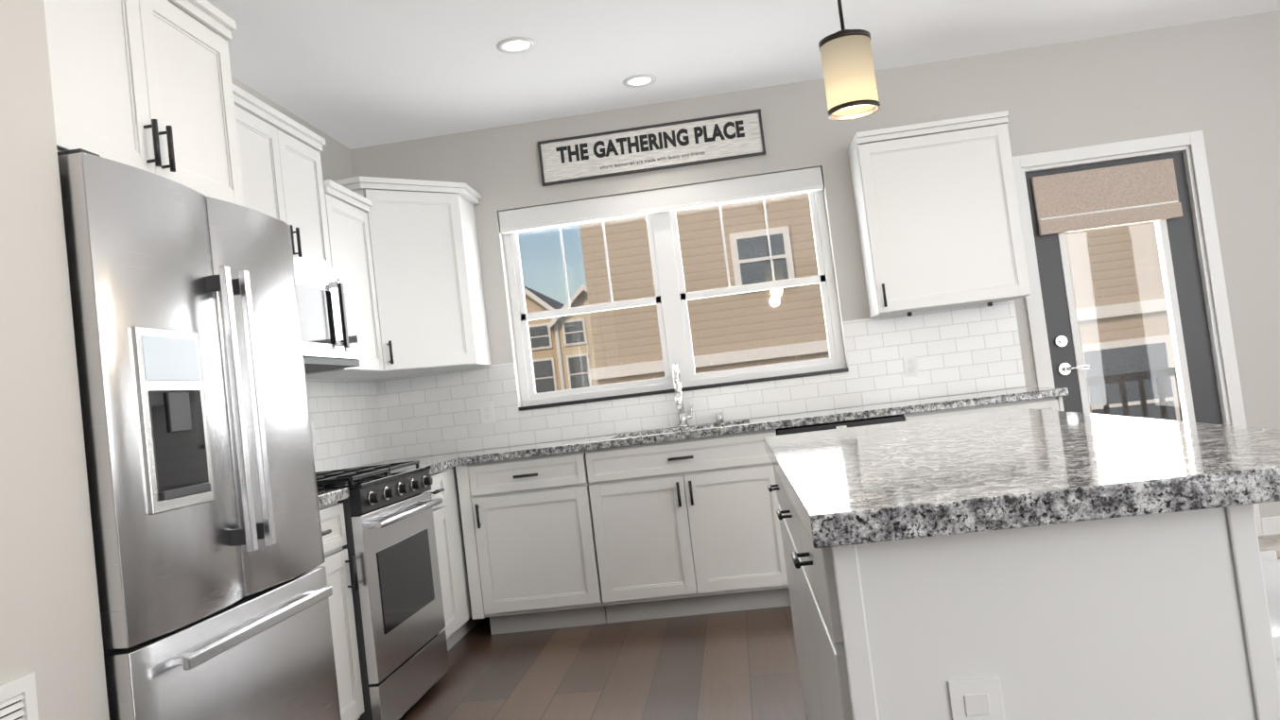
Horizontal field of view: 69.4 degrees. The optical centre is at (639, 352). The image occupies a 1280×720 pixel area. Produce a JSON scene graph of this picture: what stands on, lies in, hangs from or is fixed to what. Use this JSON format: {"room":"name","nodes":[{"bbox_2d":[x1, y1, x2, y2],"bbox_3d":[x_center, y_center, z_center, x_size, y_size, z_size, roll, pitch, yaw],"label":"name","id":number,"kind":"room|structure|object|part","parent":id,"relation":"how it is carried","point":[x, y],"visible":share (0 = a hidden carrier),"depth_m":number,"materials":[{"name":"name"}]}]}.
{"room":"kitchen","nodes":[
{"label":"kitchen","id":0,"kind":"room"},
{"bbox_2d":[0,0,109,719],"bbox_3d":[-1.546,0.002,1.503,0.720,2.740,0.825,-7,-3,5],"label":"wall","id":1,"kind":"structure","parent":0,"point":[50,631],"depth_m":1.78,"materials":[{"name":"grey paint"}]},
{"bbox_2d":[0,673,38,719],"bbox_3d":[-1.087,0.838,1.354,0.010,0.550,0.585,-7,-3,5],"label":"air vent","id":2,"kind":"object","parent":1,"relation":"in","point":[18,699],"visible":1,"depth_m":1.62,"materials":[{"name":"white"}]},
{"bbox_2d":[231,76,382,467],"bbox_3d":[-2.003,0.049,1.323,0.160,2.740,8.380,-7,-3,5],"label":"wall","id":3,"kind":"structure","parent":0,"point":[336,159],"depth_m":5.06,"materials":[{"name":"grey paint"}]},
{"bbox_2d":[43,0,262,212],"bbox_3d":[-1.567,-0.684,2.383,0.680,0.585,0.866,-7,-3,5],"label":"upper cabinet","id":4,"kind":"object","parent":3,"relation":"attached to","point":[147,85],"depth_m":2.38,"materials":[{"name":"white wood"}]},
{"bbox_2d":[251,95,342,271],"bbox_3d":[-1.595,-0.646,3.764,0.355,0.618,0.794,-7,-3,5],"label":"upper cabinet","id":5,"kind":"object","parent":3,"relation":"attached to","point":[293,191],"depth_m":3.89,"materials":[{"name":"white wood"}]},
{"bbox_2d":[293,257,360,373],"bbox_3d":[-1.482,-0.135,3.736,0.447,0.414,0.780,-7,-3,5],"label":"over-the-range microwave","id":6,"kind":"object","parent":5,"relation":"attached to","point":[329,333],"visible":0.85,"depth_m":3.81,"materials":[{"name":"grey"}]},
{"bbox_2d":[305,180,387,381],"bbox_3d":[-1.494,-0.321,4.393,0.354,0.860,0.492,-7,-3,5],"label":"upper cabinet","id":7,"kind":"object","parent":3,"relation":"attached to","point":[354,210],"depth_m":4.49,"materials":[{"name":"white wood"}]},
{"bbox_2d":[398,605,807,719],"bbox_3d":[1.361,1.068,0.884,6.920,0.120,8.240,-7,-3,5],"label":"floor","id":8,"kind":"structure","parent":0,"point":[737,665],"depth_m":3.78,"materials":[{"name":"brown wood"}]},
{"bbox_2d":[57,148,341,719],"bbox_3d":[-1.335,0.506,2.350,0.799,1.767,0.904,-7,-3,5],"label":"fridge","id":9,"kind":"object","parent":8,"relation":"on","point":[215,591],"visible":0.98,"depth_m":2.14,"materials":[{"name":"grey metal"}]},
{"bbox_2d":[316,499,364,719],"bbox_3d":[-1.332,0.988,3.054,0.606,0.877,0.505,-7,-3,5],"label":"base cabinet","id":10,"kind":"object","parent":8,"relation":"on","point":[337,561],"depth_m":3.19,"materials":[{"name":"white wood"}]},
{"bbox_2d":[317,487,349,507],"bbox_3d":[-1.368,0.530,3.073,0.623,0.038,0.505,-7,-3,5],"label":"countertop","id":11,"kind":"structure","parent":10,"relation":"on","point":[326,497],"depth_m":3.18,"materials":[{"name":"grey stone"}]},
{"bbox_2d":[315,460,449,719],"bbox_3d":[-1.223,0.852,3.692,0.712,1.175,0.762,-7,-3,5],"label":"range","id":12,"kind":"object","parent":8,"relation":"on","point":[390,545],"visible":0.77,"depth_m":3.52,"materials":[{"name":"grey metal"}]},
{"bbox_2d":[317,472,467,652],"bbox_3d":[-1.211,1.029,4.267,0.606,0.877,0.380,-7,-3,5],"label":"base cabinet","id":13,"kind":"object","parent":8,"relation":"on","point":[444,531],"depth_m":4.37,"materials":[{"name":"white wood"}]},
{"bbox_2d":[459,457,606,635],"bbox_3d":[-0.521,0.974,4.891,0.654,0.878,0.606,-7,-3,5],"label":"base cabinet","id":14,"kind":"object","parent":8,"relation":"on","point":[533,557],"depth_m":4.60,"materials":[{"name":"white wood"}]},
{"bbox_2d":[588,438,790,623],"bbox_3d":[0.271,0.876,4.815,0.950,0.878,0.606,-7,-3,5],"label":"base cabinet","id":15,"kind":"object","parent":8,"relation":"on","point":[631,524],"depth_m":4.53,"materials":[{"name":"white wood"}]},
{"bbox_2d":[338,385,1068,476],"bbox_3d":[0.248,0.403,4.541,3.571,0.038,1.172,-7,-3,5],"label":"countertop","id":16,"kind":"structure","parent":15,"relation":"on","point":[726,431],"depth_m":4.54,"materials":[{"name":"grey stone"}]},
{"bbox_2d":[672,363,724,428],"bbox_3d":[0.305,0.222,4.986,0.248,0.348,0.237,-7,-3,5],"label":"faucet","id":17,"kind":"object","parent":16,"relation":"on","point":[700,407],"depth_m":5.12,"materials":[{"name":"silver metal"}]},
{"bbox_2d":[775,415,903,435],"bbox_3d":[1.044,0.783,4.728,0.602,0.869,0.591,-7,-3,5],"label":"dishwasher","id":18,"kind":"object","parent":8,"relation":"on","point":[838,424],"visible":0.15,"depth_m":4.46,"materials":[{"name":"grey metal"}]},
{"bbox_2d":[909,404,1064,420],"bbox_3d":[1.712,0.698,4.679,0.735,0.877,0.607,-7,-3,5],"label":"base cabinet","id":19,"kind":"object","parent":8,"relation":"on","point":[1058,407],"depth_m":4.37,"materials":[{"name":"white"}]},
{"bbox_2d":[765,449,1279,719],"bbox_3d":[0.692,0.707,2.200,0.640,0.879,1.814,-7,-3,5],"label":"kitchen island","id":20,"kind":"object","parent":8,"relation":"on","point":[1024,564],"depth_m":1.32,"materials":[{"name":"white wood"}]},
{"bbox_2d":[947,676,1010,719],"bbox_3d":[0.485,0.527,1.323,0.072,0.116,0.006,-7,-3,5],"label":"outlet","id":21,"kind":"object","parent":20,"relation":"attached to","point":[968,698],"depth_m":1.32,"materials":[{"name":"white plastic"}]},
{"bbox_2d":[763,408,1279,552],"bbox_3d":[0.768,0.231,2.206,0.875,0.047,1.916,-7,-3,5],"label":"island countertop","id":22,"kind":"structure","parent":20,"relation":"on","point":[1015,470],"depth_m":1.47,"materials":[{"name":"grey stone"}]},
{"bbox_2d":[1260,551,1277,560],"bbox_3d":[1.199,0.755,2.122,0.340,0.649,0.476,-7,-3,5],"label":"stool","id":23,"kind":"object","parent":8,"relation":"on","point":[1268,555],"visible":0.02,"depth_m":1.89,"materials":[{"name":"white"}]},
{"bbox_2d":[1258,534,1279,557],"bbox_3d":[3.474,0.917,4.532,2.755,0.006,0.504,-7,-3,5],"label":"floor","id":24,"kind":"structure","parent":8,"relation":"on","point":[1269,543],"depth_m":4.62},
{"bbox_2d":[1261,559,1279,683],"bbox_3d":[1.146,0.737,1.585,0.340,0.649,0.476,-7,-3,5],"label":"stool","id":25,"kind":"object","parent":8,"relation":"on","point":[1271,568],"visible":0.06,"depth_m":1.68,"materials":[{"name":"white"}]},
{"bbox_2d":[206,0,1279,149],"bbox_3d":[1.035,-1.765,1.153,6.920,0.120,8.520,-7,-3,5],"label":"ceiling","id":26,"kind":"structure","parent":0,"point":[353,74],"depth_m":4.41,"materials":[{"name":"white paint"}]},
{"bbox_2d":[496,36,536,53],"bbox_3d":[-0.553,-1.374,4.137,0.176,0.008,0.176,-7,-3,5],"label":"recessed light","id":27,"kind":"object","parent":26,"relation":"in","point":[516,44],"visible":1,"depth_m":4.13,"materials":[{"name":"white"}]},
{"bbox_2d":[622,74,656,87],"bbox_3d":[-0.002,-1.409,4.803,0.176,0.008,0.176,-7,-3,5],"label":"recessed light","id":28,"kind":"object","parent":26,"relation":"in","point":[638,80],"visible":1,"depth_m":4.80,"materials":[{"name":"white"}]},
{"bbox_2d":[818,0,880,121],"bbox_3d":[0.590,-1.143,2.785,0.154,0.858,0.154,-7,-3,5],"label":"pendant light","id":29,"kind":"object","parent":26,"relation":"hanging from","point":[849,75],"visible":1,"depth_m":2.71,"materials":[{"name":"beige glass"}]},
{"bbox_3d":[0.627,-0.826,2.770,0.148,0.202,0.148,-7,-3,5],"label":"lamp shade","id":30,"kind":"part","parent":29,"relation":"part of","materials":[{"name":"beige glass"}]},
{"bbox_2d":[350,10,1279,518],"bbox_3d":[1.683,-0.221,5.098,6.480,2.740,0.160,-7,-3,5],"label":"wall","id":31,"kind":"structure","parent":0,"point":[1217,82],"depth_m":5.01,"materials":[{"name":"grey paint"}]},
{"bbox_2d":[334,176,504,381],"bbox_3d":[-1.255,-0.385,4.942,0.738,0.980,0.738,-7,-3,5],"label":"upper cabinet","id":32,"kind":"object","parent":31,"relation":"attached to","point":[432,302],"depth_m":4.82,"materials":[{"name":"white wood"}]},
{"bbox_3d":[-1.246,0.002,4.608,0.030,0.118,0.030,-7,-3,5],"label":"cabinet corner handle","id":33,"kind":"part","parent":32,"relation":"part of","materials":[{"name":"black metal"}]},
{"bbox_3d":[-1.130,-0.379,4.792,0.382,0.917,0.382,-7,-3,5],"label":"cabinet corner door","id":34,"kind":"part","parent":32,"relation":"part of","materials":[{"name":"white wood"}]},
{"bbox_2d":[537,108,766,186],"bbox_3d":[0.059,-1.149,5.196,1.272,0.253,0.028,-7,-3,5],"label":"sign","id":35,"kind":"object","parent":31,"relation":"attached to","point":[673,145],"visible":1,"depth_m":5.19,"materials":[{"name":"grey wood"}]},
{"bbox_2d":[498,166,848,411],"bbox_3d":[0.167,-0.350,5.236,1.849,1.148,0.165,-7,-3,5],"label":"window unit","id":36,"kind":"structure","parent":31,"relation":"in","point":[658,208],"depth_m":5.25,"materials":[{"name":"white plastic"}]},
{"bbox_2d":[498,166,824,235],"bbox_3d":[0.105,-0.857,5.239,1.838,0.123,0.070,-7,-3,5],"label":"blind","id":37,"kind":"object","parent":36,"relation":"attached to","point":[659,203],"depth_m":5.21,"materials":[{"name":"white fabric"}]},
{"bbox_3d":[0.231,0.209,5.180,1.846,0.020,0.104,-7,-3,5],"label":"sill","id":38,"kind":"part","parent":36,"relation":"part of","materials":[{"name":"grey wood"}]},
{"bbox_2d":[374,299,1026,461],"bbox_3d":[0.273,0.171,5.138,3.581,0.469,0.008,-7,-3,5],"label":"backsplash","id":39,"kind":"structure","parent":31,"relation":"attached to","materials":[{"name":"tile"}]},
{"bbox_2d":[847,110,1031,321],"bbox_3d":[1.561,-0.706,4.866,0.760,0.940,0.355,-7,-3,5],"label":"upper cabinet","id":40,"kind":"object","parent":31,"relation":"attached to","point":[937,206],"depth_m":4.73,"materials":[{"name":"white wood"}]},
{"bbox_3d":[1.247,-0.291,4.716,0.014,0.118,0.035,-7,-3,5],"label":"cabinet handle","id":41,"kind":"part","parent":40,"relation":"part of","materials":[{"name":"black metal"}]},
{"bbox_2d":[1025,152,1222,424],"bbox_3d":[2.634,-0.002,4.982,0.855,2.069,0.179,-7,-3,5],"label":"door","id":42,"kind":"structure","parent":31,"relation":"in","point":[1186,316],"depth_m":4.95,"materials":[{"name":"grey wood"}]},
{"bbox_2d":[1031,158,1183,236],"bbox_3d":[2.506,-0.837,4.968,0.732,0.324,0.048,-7,-3,5],"label":"door shade","id":43,"kind":"object","parent":42,"relation":"attached to","point":[1109,197],"visible":1,"depth_m":4.96,"materials":[{"name":"fabric"}]},
{"bbox_2d":[1065,222,1185,419],"bbox_3d":[2.615,-0.081,4.977,0.486,1.614,0.006,-7,-3,5],"label":"glass pane","id":44,"kind":"object","parent":42,"relation":"attached to","point":[1091,369],"depth_m":4.98,"materials":[{"name":"clear glass"}]},
{"bbox_3d":[2.647,-0.022,4.923,0.814,1.690,0.063,-7,-3,5],"label":"door hardware","id":45,"kind":"part","parent":42,"relation":"part of","materials":[{"name":"silver metal"}]},
{"bbox_2d":[1012,130,1262,536],"bbox_3d":[2.621,-0.043,4.990,1.016,2.161,0.178,-7,-3,5],"label":"door frame","id":46,"kind":"structure","parent":31,"relation":"attached to","point":[1177,143],"depth_m":4.92,"materials":[{"name":"white wood"}]},
{"bbox_2d":[1260,516,1279,536],"bbox_3d":[4.048,0.813,4.739,1.635,0.095,0.017,-7,-3,5],"label":"baseboard","id":47,"kind":"structure","parent":31,"relation":"attached to","point":[1271,526],"depth_m":4.79,"materials":[{"name":"white wood"}]},
{"label":"outside","id":48,"kind":"structure","parent":0,"visible":0},
{"bbox_3d":[-7.286,4.934,48.913,110.000,0.200,85.080,-7,-3,5],"label":"ground","id":49,"kind":"structure","parent":48,"visible":0},
{"bbox_2d":[523,284,598,393],"bbox_3d":[-9.887,1.542,35.596,20.300,5.955,8.310,-7,-3,5],"label":"townhouses","id":50,"kind":"structure","parent":49,"relation":"on","point":[576,374],"depth_m":31.02,"materials":[{"name":"beige"}]},
{"bbox_2d":[579,192,1180,421],"bbox_3d":[6.022,-2.936,14.008,14.000,9.100,7.400,-7,-3,5],"label":"house","id":51,"kind":"structure","parent":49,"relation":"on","point":[714,247],"depth_m":11.04,"materials":[{"name":"beige wood"}]},
{"bbox_3d":[3.045,1.383,5.824,3.800,0.500,1.640,-7,-3,5],"label":"deck","id":52,"kind":"object","parent":49,"relation":"on","visible":0},
{"bbox_2d":[1086,367,1182,421],"bbox_3d":[3.033,0.665,6.634,3.800,1.000,0.080,-7,-3,5],"label":"deck railing","id":53,"kind":"object","parent":52,"relation":"on","point":[1112,378],"depth_m":6.58,"materials":[{"name":"black metal"}]}
]}

